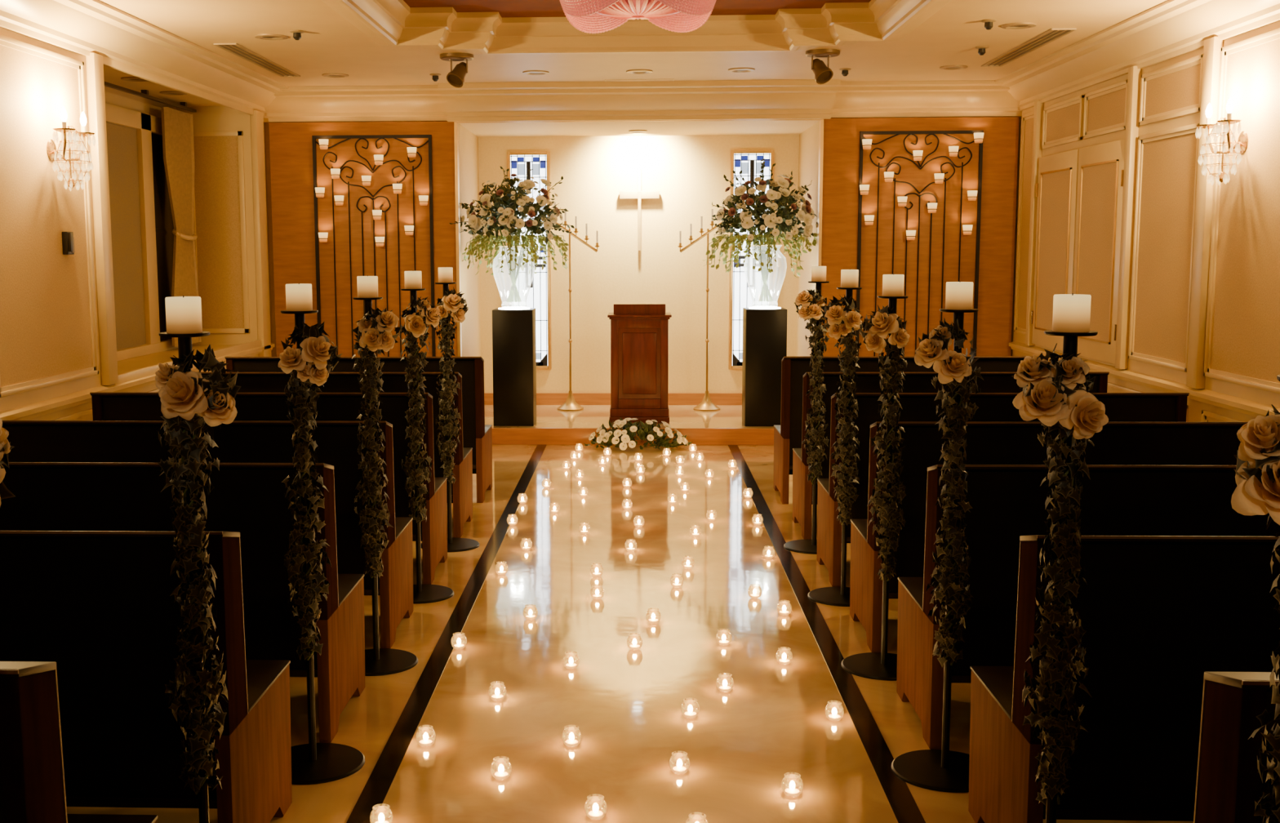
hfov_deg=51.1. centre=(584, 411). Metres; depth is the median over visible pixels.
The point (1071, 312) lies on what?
pillar candle
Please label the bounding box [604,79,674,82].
ceiling vent
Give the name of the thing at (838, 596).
candle stand
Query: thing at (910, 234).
cup
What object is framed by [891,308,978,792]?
candle stand
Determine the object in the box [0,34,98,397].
wall panel
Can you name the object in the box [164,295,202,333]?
pillar candle
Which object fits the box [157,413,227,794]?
ivy garland
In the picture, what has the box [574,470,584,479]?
votive candle
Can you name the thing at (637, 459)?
votive candle
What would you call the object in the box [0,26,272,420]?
wall
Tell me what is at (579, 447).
votive candle
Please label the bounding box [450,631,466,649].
votive candle
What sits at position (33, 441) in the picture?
pew
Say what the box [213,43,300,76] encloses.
ceiling vent
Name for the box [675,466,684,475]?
votive candle
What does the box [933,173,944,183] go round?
cup
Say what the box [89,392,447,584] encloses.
pew
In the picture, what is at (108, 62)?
trim
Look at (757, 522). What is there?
votive candle
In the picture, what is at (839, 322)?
posy
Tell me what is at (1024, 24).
recessed light
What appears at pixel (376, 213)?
cup
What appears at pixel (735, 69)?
recessed light
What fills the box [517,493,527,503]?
votive candle
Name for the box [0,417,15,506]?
posy
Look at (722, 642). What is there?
votive candle
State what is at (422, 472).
ivy garland
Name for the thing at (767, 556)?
votive candle
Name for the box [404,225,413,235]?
cup
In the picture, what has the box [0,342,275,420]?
trim
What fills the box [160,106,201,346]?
curtain
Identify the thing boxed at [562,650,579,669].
votive candle
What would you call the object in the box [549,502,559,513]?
votive candle
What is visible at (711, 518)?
votive candle
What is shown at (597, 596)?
votive candle
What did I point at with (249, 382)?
pew
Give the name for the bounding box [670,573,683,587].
votive candle
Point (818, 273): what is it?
pillar candle
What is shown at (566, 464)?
votive candle
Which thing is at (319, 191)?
cup
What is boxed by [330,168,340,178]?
cup
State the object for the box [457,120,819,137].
ceiling
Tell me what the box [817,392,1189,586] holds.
pew
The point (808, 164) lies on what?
wall
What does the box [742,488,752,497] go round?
votive candle
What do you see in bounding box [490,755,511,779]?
votive candle
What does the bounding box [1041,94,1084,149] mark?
wall panel
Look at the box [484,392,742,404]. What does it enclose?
baseboard
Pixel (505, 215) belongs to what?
flower arrangement
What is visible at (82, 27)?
trim
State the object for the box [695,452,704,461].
votive candle
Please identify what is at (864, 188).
cup
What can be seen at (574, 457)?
votive candle
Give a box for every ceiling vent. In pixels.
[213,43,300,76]
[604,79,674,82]
[981,28,1076,66]
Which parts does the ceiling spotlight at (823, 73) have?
plate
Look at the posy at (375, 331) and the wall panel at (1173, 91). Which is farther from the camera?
the wall panel at (1173, 91)
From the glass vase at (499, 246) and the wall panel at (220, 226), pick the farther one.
the glass vase at (499, 246)
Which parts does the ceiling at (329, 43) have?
tray panel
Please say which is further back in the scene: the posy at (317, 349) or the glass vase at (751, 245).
the glass vase at (751, 245)
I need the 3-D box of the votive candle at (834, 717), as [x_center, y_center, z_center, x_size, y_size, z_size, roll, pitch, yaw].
[0.848,1.016,4.528,0.064,0.060,0.064,-3,8,-21]
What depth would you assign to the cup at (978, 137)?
10.45 m
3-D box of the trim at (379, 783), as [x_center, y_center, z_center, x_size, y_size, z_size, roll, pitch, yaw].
[-0.588,1.026,4.737,0.076,0.002,12.295,0,7,2]
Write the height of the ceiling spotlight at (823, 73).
0.207 m
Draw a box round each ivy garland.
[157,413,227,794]
[281,369,331,660]
[351,342,393,577]
[399,324,432,523]
[435,312,461,483]
[801,315,829,484]
[830,324,862,525]
[866,337,907,581]
[926,366,982,666]
[1022,420,1093,805]
[1248,515,1279,822]
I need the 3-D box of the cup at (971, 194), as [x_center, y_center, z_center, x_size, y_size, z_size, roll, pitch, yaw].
[3.060,-1.702,10.537,0.078,0.078,0.078,-6,9,-41]
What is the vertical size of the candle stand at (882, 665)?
1.412 m
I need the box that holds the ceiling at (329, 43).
[98,0,1168,86]
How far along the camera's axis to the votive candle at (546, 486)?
8.89 m
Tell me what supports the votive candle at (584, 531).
on the floor
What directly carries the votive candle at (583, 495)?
on the floor
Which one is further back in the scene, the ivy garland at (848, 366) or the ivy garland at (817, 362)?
the ivy garland at (817, 362)
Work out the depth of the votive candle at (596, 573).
6.51 m
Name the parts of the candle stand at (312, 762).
drip plate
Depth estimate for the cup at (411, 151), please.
10.64 m
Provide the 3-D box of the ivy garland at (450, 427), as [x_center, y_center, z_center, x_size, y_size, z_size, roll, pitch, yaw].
[-0.727,-0.070,7.101,0.144,0.923,0.144,-1,7,-10]
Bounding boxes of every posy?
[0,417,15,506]
[155,344,240,426]
[277,321,342,386]
[351,306,400,351]
[399,295,440,337]
[435,287,468,322]
[794,287,827,319]
[821,293,862,339]
[860,305,910,353]
[914,317,978,383]
[1011,342,1108,439]
[1231,404,1279,524]
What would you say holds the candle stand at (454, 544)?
on the floor
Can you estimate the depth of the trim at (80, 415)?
7.18 m
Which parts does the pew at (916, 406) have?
panel, rail, backrest, rail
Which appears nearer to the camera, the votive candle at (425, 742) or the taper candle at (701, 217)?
the votive candle at (425, 742)
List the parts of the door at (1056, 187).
panel, gold frame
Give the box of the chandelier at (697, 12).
[559,0,715,33]
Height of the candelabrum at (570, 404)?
1.746 m
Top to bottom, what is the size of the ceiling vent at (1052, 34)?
0.008 m
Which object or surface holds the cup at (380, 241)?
attached to the iron grille at (374, 136)
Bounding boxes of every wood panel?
[268,120,457,356]
[819,116,1018,355]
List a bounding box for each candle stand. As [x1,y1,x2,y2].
[159,331,209,822]
[280,309,364,784]
[352,297,417,675]
[400,288,453,604]
[420,282,479,551]
[783,280,829,554]
[807,287,862,606]
[841,295,908,680]
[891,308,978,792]
[1044,329,1097,822]
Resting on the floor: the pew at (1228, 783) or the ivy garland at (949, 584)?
the pew at (1228, 783)
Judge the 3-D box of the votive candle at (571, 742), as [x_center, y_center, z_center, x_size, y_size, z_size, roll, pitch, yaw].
[-0.041,1.047,4.305,0.064,0.060,0.064,1,7,9]
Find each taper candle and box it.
[574,216,577,228]
[585,223,587,235]
[595,231,598,242]
[679,231,681,243]
[689,223,692,235]
[700,216,702,228]
[711,208,713,221]
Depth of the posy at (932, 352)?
3.87 m
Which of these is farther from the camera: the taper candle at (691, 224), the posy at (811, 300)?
the taper candle at (691, 224)
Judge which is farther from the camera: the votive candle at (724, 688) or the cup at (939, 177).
the cup at (939, 177)
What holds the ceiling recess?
attached to the ceiling at (329, 43)
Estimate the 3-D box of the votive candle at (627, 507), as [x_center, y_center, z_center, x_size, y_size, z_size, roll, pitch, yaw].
[0.261,0.567,8.167,0.064,0.060,0.064,-5,8,-31]
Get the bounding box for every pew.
[0,462,365,742]
[0,530,292,822]
[0,661,158,822]
[2,420,413,648]
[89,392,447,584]
[200,372,472,537]
[224,356,492,502]
[773,355,1048,503]
[792,372,1109,539]
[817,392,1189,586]
[849,421,1248,652]
[896,464,1279,749]
[968,534,1279,822]
[1193,671,1279,822]
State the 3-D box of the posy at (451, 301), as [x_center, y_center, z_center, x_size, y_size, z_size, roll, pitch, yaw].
[-0.696,-0.559,7.010,0.182,0.187,0.163,0,7,2]
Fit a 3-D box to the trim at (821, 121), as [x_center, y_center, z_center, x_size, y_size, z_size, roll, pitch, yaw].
[0.432,-1.041,10.823,2.940,2.599,0.085,0,7,2]
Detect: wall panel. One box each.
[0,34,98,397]
[193,130,249,333]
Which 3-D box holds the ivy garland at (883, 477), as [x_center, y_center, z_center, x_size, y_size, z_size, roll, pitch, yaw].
[1.138,0.183,4.999,0.144,0.923,0.144,4,8,30]
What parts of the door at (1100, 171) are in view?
panel, gold frame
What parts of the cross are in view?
arm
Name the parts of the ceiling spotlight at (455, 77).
plate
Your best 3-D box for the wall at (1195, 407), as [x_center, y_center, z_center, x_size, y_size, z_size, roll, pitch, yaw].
[3.278,-0.387,4.515,0.150,2.830,12.510,0,7,2]
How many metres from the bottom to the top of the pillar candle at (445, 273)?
0.082 m
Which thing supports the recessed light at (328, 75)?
in the ceiling at (329, 43)
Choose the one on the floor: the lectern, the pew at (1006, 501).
the pew at (1006, 501)
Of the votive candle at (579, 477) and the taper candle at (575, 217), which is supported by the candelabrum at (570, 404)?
the taper candle at (575, 217)
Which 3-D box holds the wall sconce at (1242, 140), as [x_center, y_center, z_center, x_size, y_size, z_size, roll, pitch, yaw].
[3.185,-1.338,6.665,0.209,0.420,0.353,0,7,2]
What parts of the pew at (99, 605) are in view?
backrest, rail, rail, panel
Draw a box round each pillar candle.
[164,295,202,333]
[285,283,312,311]
[356,275,377,297]
[404,271,422,288]
[438,266,453,282]
[811,265,826,281]
[840,268,858,287]
[882,273,904,296]
[945,280,973,309]
[1052,293,1091,332]
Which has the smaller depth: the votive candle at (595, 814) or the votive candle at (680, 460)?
the votive candle at (595, 814)
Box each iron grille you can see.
[311,134,435,356]
[855,130,983,355]
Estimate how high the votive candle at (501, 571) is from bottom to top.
0.060 m
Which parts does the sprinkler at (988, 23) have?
plate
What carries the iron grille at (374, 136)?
attached to the wood panel at (291, 144)
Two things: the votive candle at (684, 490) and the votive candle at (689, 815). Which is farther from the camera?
the votive candle at (684, 490)
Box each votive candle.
[369,803,392,822]
[415,724,435,746]
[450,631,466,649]
[488,680,506,701]
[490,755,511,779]
[495,560,507,574]
[506,514,517,525]
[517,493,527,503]
[520,537,532,550]
[523,604,537,619]
[542,478,551,488]
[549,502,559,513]
[561,460,570,469]
[561,724,581,746]
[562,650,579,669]
[569,451,578,459]
[574,444,582,451]
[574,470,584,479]
[578,486,588,497]
[578,522,590,533]
[584,793,607,819]
[590,562,603,576]
[590,584,604,599]
[598,456,606,465]
[603,447,611,455]
[622,477,631,487]
[622,498,632,509]
[624,538,636,551]
[626,632,642,649]
[633,515,644,527]
[634,452,642,461]
[635,465,644,474]
[645,607,661,623]
[662,448,671,456]
[667,493,677,503]
[669,750,689,774]
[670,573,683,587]
[675,455,684,464]
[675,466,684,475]
[680,481,689,492]
[680,697,699,718]
[681,555,694,568]
[685,812,708,822]
[688,444,697,452]
[689,525,701,537]
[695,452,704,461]
[704,468,714,478]
[706,510,716,520]
[715,628,731,645]
[715,672,733,692]
[728,459,737,468]
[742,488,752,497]
[747,583,761,598]
[751,513,763,525]
[762,545,774,558]
[775,646,792,664]
[777,600,791,615]
[781,772,803,796]
[825,700,844,721]
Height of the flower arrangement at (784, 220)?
1.159 m
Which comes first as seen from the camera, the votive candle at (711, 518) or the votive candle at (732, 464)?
the votive candle at (711, 518)
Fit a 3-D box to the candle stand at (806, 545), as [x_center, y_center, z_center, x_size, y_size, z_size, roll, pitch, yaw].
[1.221,0.024,7.034,0.320,1.412,0.320,0,7,2]
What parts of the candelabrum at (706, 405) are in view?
arm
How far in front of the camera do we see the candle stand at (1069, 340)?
2.93 m
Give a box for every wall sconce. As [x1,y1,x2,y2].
[46,106,95,190]
[1195,97,1248,183]
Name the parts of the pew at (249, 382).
rail, backrest, panel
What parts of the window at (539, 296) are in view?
coloured pane, coloured pane, coloured pane, coloured pane, coloured pane, coloured pane, coloured pane, coloured pane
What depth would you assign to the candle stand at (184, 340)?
3.05 m
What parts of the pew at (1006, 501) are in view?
panel, rail, rail, backrest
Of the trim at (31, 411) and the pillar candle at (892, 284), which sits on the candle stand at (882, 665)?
the pillar candle at (892, 284)
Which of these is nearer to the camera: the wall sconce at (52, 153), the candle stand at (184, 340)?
the candle stand at (184, 340)
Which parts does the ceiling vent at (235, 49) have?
blade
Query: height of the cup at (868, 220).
0.078 m
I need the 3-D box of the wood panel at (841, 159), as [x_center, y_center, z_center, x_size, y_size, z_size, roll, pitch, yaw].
[2.655,-1.036,10.726,1.550,2.595,0.038,0,7,2]
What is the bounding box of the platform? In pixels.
[484,404,773,444]
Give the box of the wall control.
[62,231,75,254]
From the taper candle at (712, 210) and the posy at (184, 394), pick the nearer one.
the posy at (184, 394)
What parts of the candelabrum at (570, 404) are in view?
arm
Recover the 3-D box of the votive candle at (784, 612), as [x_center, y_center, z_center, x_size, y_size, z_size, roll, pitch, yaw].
[0.870,0.856,5.818,0.064,0.060,0.064,6,10,43]
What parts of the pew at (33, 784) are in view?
backrest, rail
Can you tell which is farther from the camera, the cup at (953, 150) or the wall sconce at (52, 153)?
the cup at (953, 150)
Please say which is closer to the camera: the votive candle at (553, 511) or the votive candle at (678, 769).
the votive candle at (678, 769)
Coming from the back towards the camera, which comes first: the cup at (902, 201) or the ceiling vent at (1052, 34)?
the cup at (902, 201)
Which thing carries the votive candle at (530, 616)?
on the floor
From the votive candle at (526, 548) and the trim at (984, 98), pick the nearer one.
the votive candle at (526, 548)
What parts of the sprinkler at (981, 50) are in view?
plate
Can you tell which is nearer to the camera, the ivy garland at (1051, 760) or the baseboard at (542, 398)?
the ivy garland at (1051, 760)
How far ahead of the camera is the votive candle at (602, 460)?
9.81 m
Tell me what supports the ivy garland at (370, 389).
attached to the candle stand at (378, 661)
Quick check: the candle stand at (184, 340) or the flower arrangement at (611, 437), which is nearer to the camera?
the candle stand at (184, 340)
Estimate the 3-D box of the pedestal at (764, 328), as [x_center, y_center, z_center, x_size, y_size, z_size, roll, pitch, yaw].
[1.477,-0.375,10.977,0.330,0.960,0.330,0,7,2]
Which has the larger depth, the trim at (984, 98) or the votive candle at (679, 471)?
the trim at (984, 98)
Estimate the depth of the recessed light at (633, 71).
9.45 m
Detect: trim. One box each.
[0,0,288,116]
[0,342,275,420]
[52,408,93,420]
[85,52,118,385]
[102,56,261,384]
[145,368,226,392]
[250,110,271,356]
[263,80,1022,122]
[346,444,546,822]
[453,119,823,356]
[728,444,925,822]
[995,0,1279,110]
[1008,341,1279,417]
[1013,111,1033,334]
[1025,100,1043,346]
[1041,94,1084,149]
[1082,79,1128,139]
[1106,382,1188,422]
[1115,65,1141,368]
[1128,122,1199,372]
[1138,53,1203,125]
[1186,36,1223,388]
[1200,409,1244,422]
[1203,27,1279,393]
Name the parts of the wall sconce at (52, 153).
plate, arm, bulb, drip dish, arm, stem, crystal frame, bulb, drip dish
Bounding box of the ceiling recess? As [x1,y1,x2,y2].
[320,0,951,54]
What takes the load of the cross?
attached to the wall at (687, 171)
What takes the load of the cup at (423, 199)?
attached to the iron grille at (374, 136)
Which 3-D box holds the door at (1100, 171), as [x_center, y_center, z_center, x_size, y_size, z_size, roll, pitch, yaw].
[3.346,-1.037,8.703,0.049,1.390,0.880,0,7,2]
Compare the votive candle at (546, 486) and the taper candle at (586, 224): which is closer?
the votive candle at (546, 486)
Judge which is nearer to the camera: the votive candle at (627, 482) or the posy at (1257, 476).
the posy at (1257, 476)
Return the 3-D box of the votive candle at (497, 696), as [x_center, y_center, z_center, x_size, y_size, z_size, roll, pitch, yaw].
[-0.309,0.994,4.742,0.064,0.060,0.064,0,7,2]
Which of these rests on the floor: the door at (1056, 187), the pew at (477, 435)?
the pew at (477, 435)
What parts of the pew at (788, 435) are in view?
panel, backrest, rail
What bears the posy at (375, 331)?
attached to the candle stand at (378, 661)
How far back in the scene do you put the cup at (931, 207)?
10.53 m
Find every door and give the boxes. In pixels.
[1031,148,1079,351]
[1072,138,1124,364]
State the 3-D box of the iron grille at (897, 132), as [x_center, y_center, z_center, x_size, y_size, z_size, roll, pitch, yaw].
[2.666,-1.168,10.676,0.962,2.110,0.028,0,7,2]
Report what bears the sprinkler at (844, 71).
attached to the ceiling at (329, 43)
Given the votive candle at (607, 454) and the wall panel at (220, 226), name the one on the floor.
the votive candle at (607, 454)
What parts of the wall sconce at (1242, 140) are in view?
drip dish, bulb, crystal frame, stem, arm, drip dish, bulb, arm, plate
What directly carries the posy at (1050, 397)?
attached to the candle stand at (1069, 340)
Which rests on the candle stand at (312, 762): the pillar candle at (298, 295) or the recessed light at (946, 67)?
the pillar candle at (298, 295)
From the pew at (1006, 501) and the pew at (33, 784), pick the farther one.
the pew at (1006, 501)
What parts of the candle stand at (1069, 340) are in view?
drip plate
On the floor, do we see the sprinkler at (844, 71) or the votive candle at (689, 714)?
the votive candle at (689, 714)
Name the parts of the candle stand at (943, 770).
drip plate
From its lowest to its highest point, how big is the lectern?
0.985 m
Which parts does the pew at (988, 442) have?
panel, rail, rail, backrest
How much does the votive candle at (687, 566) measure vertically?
0.060 m
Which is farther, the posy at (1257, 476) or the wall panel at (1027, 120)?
the wall panel at (1027, 120)
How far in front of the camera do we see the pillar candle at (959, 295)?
3.88 m
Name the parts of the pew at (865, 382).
panel, backrest, rail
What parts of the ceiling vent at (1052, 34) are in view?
blade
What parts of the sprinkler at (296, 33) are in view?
plate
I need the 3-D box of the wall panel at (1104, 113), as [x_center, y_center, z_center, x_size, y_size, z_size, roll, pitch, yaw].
[3.356,-1.937,8.601,0.022,0.300,0.800,0,7,2]
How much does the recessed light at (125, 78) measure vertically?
0.012 m
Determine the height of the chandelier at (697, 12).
0.338 m
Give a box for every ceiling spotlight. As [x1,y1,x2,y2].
[440,53,473,87]
[805,48,839,84]
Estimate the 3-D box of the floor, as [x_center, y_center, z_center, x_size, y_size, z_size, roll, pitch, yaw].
[-0.126,1.070,4.782,6.870,0.100,12.610,0,7,2]
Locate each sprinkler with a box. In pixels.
[289,30,304,39]
[429,73,440,81]
[839,68,851,76]
[975,46,988,55]
[981,18,996,30]
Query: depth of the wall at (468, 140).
11.36 m
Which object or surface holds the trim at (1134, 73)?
attached to the wall at (1195, 407)
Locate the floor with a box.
[66,444,1193,822]
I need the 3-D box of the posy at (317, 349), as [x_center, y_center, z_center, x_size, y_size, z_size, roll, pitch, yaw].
[-0.813,-0.173,3.977,0.183,0.192,0.149,0,7,2]
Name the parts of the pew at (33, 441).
backrest, rail, rail, panel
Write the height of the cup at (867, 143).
0.078 m
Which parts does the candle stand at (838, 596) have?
drip plate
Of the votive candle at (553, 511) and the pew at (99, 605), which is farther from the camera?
the votive candle at (553, 511)
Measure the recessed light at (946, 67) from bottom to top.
0.012 m
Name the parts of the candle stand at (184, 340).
drip plate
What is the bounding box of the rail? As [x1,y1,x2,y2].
[104,81,196,112]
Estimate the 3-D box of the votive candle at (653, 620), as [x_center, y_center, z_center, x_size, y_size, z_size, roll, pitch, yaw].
[0.294,0.873,5.700,0.064,0.060,0.064,-1,7,-10]
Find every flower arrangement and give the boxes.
[449,166,574,302]
[583,417,692,449]
[703,158,817,301]
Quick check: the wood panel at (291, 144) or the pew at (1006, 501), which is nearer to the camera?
the pew at (1006, 501)
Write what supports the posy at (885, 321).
attached to the candle stand at (882, 665)
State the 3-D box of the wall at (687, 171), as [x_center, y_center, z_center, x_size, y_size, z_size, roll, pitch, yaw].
[0.491,-1.339,12.279,3.000,2.830,0.120,0,7,2]
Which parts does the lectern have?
panel, frame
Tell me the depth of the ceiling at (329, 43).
8.32 m
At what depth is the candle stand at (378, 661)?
5.14 m
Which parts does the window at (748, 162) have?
coloured pane, coloured pane, coloured pane, coloured pane, coloured pane, coloured pane, coloured pane, coloured pane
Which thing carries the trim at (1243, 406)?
attached to the wall at (1195, 407)
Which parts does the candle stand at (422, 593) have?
drip plate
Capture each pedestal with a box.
[492,306,536,426]
[742,306,786,426]
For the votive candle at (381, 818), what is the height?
0.060 m
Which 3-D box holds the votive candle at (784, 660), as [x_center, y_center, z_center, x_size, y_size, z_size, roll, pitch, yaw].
[0.768,0.941,5.136,0.064,0.060,0.064,-7,10,-43]
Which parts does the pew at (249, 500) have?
backrest, rail, rail, panel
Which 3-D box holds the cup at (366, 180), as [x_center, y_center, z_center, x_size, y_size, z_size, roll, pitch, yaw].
[-1.748,-1.850,10.710,0.078,0.078,0.078,-6,9,-41]
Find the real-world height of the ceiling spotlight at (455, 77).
0.207 m
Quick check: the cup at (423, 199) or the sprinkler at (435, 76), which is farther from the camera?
the cup at (423, 199)
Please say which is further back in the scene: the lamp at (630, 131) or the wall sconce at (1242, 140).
the lamp at (630, 131)
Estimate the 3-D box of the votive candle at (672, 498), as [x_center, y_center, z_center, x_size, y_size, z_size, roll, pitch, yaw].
[0.550,0.545,8.333,0.064,0.060,0.064,-7,10,-42]
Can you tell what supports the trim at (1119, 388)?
attached to the wall at (1195, 407)
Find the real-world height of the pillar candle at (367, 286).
0.082 m
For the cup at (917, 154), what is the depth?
10.49 m
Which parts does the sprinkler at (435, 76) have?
plate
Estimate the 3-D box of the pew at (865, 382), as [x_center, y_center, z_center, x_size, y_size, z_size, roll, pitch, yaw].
[2.008,0.210,7.493,1.606,0.922,0.582,0,7,2]
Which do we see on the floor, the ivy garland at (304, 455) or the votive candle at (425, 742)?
the votive candle at (425, 742)
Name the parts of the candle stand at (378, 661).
drip plate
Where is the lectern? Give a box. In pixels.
[607,303,671,422]
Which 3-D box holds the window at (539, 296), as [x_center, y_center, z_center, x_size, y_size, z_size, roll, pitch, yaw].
[-0.505,-1.375,12.241,0.390,1.980,0.025,0,7,2]
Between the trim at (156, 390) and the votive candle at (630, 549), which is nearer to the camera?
the votive candle at (630, 549)
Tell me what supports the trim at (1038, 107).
attached to the wall at (1195, 407)
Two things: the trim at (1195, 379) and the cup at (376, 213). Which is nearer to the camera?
the trim at (1195, 379)
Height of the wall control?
0.120 m
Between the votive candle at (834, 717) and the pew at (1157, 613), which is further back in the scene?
the votive candle at (834, 717)
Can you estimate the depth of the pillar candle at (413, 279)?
5.98 m
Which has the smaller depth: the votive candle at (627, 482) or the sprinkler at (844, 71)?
the votive candle at (627, 482)
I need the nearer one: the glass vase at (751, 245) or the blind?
the blind
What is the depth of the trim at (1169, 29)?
7.66 m
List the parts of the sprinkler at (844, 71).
plate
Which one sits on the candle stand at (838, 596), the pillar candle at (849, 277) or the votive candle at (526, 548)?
the pillar candle at (849, 277)
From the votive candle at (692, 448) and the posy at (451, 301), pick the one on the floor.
the votive candle at (692, 448)
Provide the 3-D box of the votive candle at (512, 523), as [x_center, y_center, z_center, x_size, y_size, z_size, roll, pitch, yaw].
[-0.416,0.625,7.702,0.064,0.060,0.064,-4,8,-28]
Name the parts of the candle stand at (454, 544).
drip plate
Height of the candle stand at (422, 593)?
1.412 m
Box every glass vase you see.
[493,245,534,307]
[744,244,785,307]
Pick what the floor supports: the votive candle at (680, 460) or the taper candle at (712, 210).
the votive candle at (680, 460)
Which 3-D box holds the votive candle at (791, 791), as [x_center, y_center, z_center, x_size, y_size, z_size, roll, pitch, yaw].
[0.608,1.094,3.910,0.064,0.060,0.064,2,7,14]
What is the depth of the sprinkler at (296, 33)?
7.65 m
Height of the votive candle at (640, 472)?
0.060 m
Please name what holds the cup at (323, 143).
attached to the iron grille at (374, 136)
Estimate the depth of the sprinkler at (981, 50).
8.38 m
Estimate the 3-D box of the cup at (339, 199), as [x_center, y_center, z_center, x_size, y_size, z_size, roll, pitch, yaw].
[-1.972,-1.696,10.739,0.078,0.078,0.078,-6,9,-41]
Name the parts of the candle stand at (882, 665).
drip plate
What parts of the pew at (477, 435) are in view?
rail, backrest, panel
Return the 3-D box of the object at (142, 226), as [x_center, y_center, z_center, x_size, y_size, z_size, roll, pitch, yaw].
[-3.211,-1.206,9.055,0.060,1.730,3.000,0,7,2]
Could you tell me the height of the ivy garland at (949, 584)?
0.917 m
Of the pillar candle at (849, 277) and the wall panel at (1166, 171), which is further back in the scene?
the wall panel at (1166, 171)
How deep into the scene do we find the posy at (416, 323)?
5.96 m
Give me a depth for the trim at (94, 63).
7.44 m
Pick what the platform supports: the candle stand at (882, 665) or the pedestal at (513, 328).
the pedestal at (513, 328)
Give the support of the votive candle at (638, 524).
on the floor
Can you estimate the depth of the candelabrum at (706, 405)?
11.90 m
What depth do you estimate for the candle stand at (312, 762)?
4.12 m
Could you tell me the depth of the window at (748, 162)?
12.18 m
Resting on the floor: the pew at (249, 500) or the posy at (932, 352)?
the pew at (249, 500)
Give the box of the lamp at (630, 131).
[628,129,647,133]
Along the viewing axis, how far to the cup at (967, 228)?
10.54 m
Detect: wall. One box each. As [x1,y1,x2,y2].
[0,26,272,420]
[264,122,480,356]
[478,134,799,393]
[795,116,1019,355]
[1011,20,1279,422]
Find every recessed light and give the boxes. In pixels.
[120,76,148,81]
[160,90,187,95]
[254,33,288,39]
[322,73,348,77]
[522,70,549,75]
[626,69,653,74]
[728,67,755,72]
[939,65,967,70]
[1000,22,1036,29]
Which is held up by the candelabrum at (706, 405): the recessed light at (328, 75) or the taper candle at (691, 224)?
the taper candle at (691, 224)
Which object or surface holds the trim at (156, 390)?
attached to the wall at (209, 116)
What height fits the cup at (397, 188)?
0.078 m
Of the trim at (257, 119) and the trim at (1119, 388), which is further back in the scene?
the trim at (257, 119)
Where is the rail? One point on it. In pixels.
(144, 93)
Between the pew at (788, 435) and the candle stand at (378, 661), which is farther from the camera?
the pew at (788, 435)
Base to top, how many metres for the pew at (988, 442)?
0.922 m
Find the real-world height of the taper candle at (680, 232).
0.130 m
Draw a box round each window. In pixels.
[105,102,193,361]
[506,151,551,368]
[728,150,773,368]
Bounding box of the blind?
[106,122,146,350]
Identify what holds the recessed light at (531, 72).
in the ceiling at (329, 43)
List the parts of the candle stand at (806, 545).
drip plate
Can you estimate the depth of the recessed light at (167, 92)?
9.43 m
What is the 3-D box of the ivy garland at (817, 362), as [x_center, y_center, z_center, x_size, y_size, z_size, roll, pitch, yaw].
[1.221,-0.065,7.025,0.147,0.917,0.140,4,8,30]
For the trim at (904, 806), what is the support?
on the floor
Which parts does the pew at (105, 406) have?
rail, backrest, rail, panel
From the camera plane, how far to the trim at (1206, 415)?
6.95 m
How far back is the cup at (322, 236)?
10.75 m
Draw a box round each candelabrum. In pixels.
[555,221,599,411]
[677,216,725,411]
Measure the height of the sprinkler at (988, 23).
0.052 m
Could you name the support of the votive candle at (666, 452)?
on the floor
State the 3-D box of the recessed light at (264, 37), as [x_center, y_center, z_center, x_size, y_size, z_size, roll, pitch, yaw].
[-1.842,-2.201,7.860,0.190,0.012,0.190,0,7,2]
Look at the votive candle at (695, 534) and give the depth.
7.39 m
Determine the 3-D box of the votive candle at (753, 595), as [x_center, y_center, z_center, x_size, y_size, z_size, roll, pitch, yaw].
[0.778,0.822,6.098,0.064,0.060,0.064,2,7,18]
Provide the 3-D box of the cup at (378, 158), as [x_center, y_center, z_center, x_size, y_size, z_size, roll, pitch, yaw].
[-1.646,-2.012,10.686,0.078,0.078,0.078,-6,9,-41]
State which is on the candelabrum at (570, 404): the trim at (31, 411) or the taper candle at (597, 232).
the taper candle at (597, 232)
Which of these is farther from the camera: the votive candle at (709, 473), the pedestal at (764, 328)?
the pedestal at (764, 328)
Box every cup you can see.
[315,187,324,197]
[318,138,328,149]
[318,232,328,242]
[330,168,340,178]
[333,195,343,205]
[361,175,371,186]
[372,209,382,219]
[373,154,383,164]
[374,236,384,246]
[392,183,402,193]
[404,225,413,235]
[407,146,416,157]
[418,195,428,205]
[859,184,869,195]
[862,138,871,149]
[864,215,874,225]
[884,171,893,182]
[897,196,907,206]
[906,230,915,239]
[912,150,923,160]
[927,203,937,213]
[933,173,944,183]
[948,146,959,156]
[962,224,973,235]
[967,190,977,200]
[973,132,983,143]
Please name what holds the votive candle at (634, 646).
on the floor
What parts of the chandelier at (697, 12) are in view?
lamp shade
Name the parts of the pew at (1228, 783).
rail, backrest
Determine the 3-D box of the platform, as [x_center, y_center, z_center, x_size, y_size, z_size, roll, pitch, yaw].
[0.462,0.105,11.592,2.890,0.135,1.600,0,7,2]
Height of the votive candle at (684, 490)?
0.060 m
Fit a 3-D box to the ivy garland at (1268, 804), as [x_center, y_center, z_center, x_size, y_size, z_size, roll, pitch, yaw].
[1.044,0.560,1.962,0.144,0.923,0.144,4,8,30]

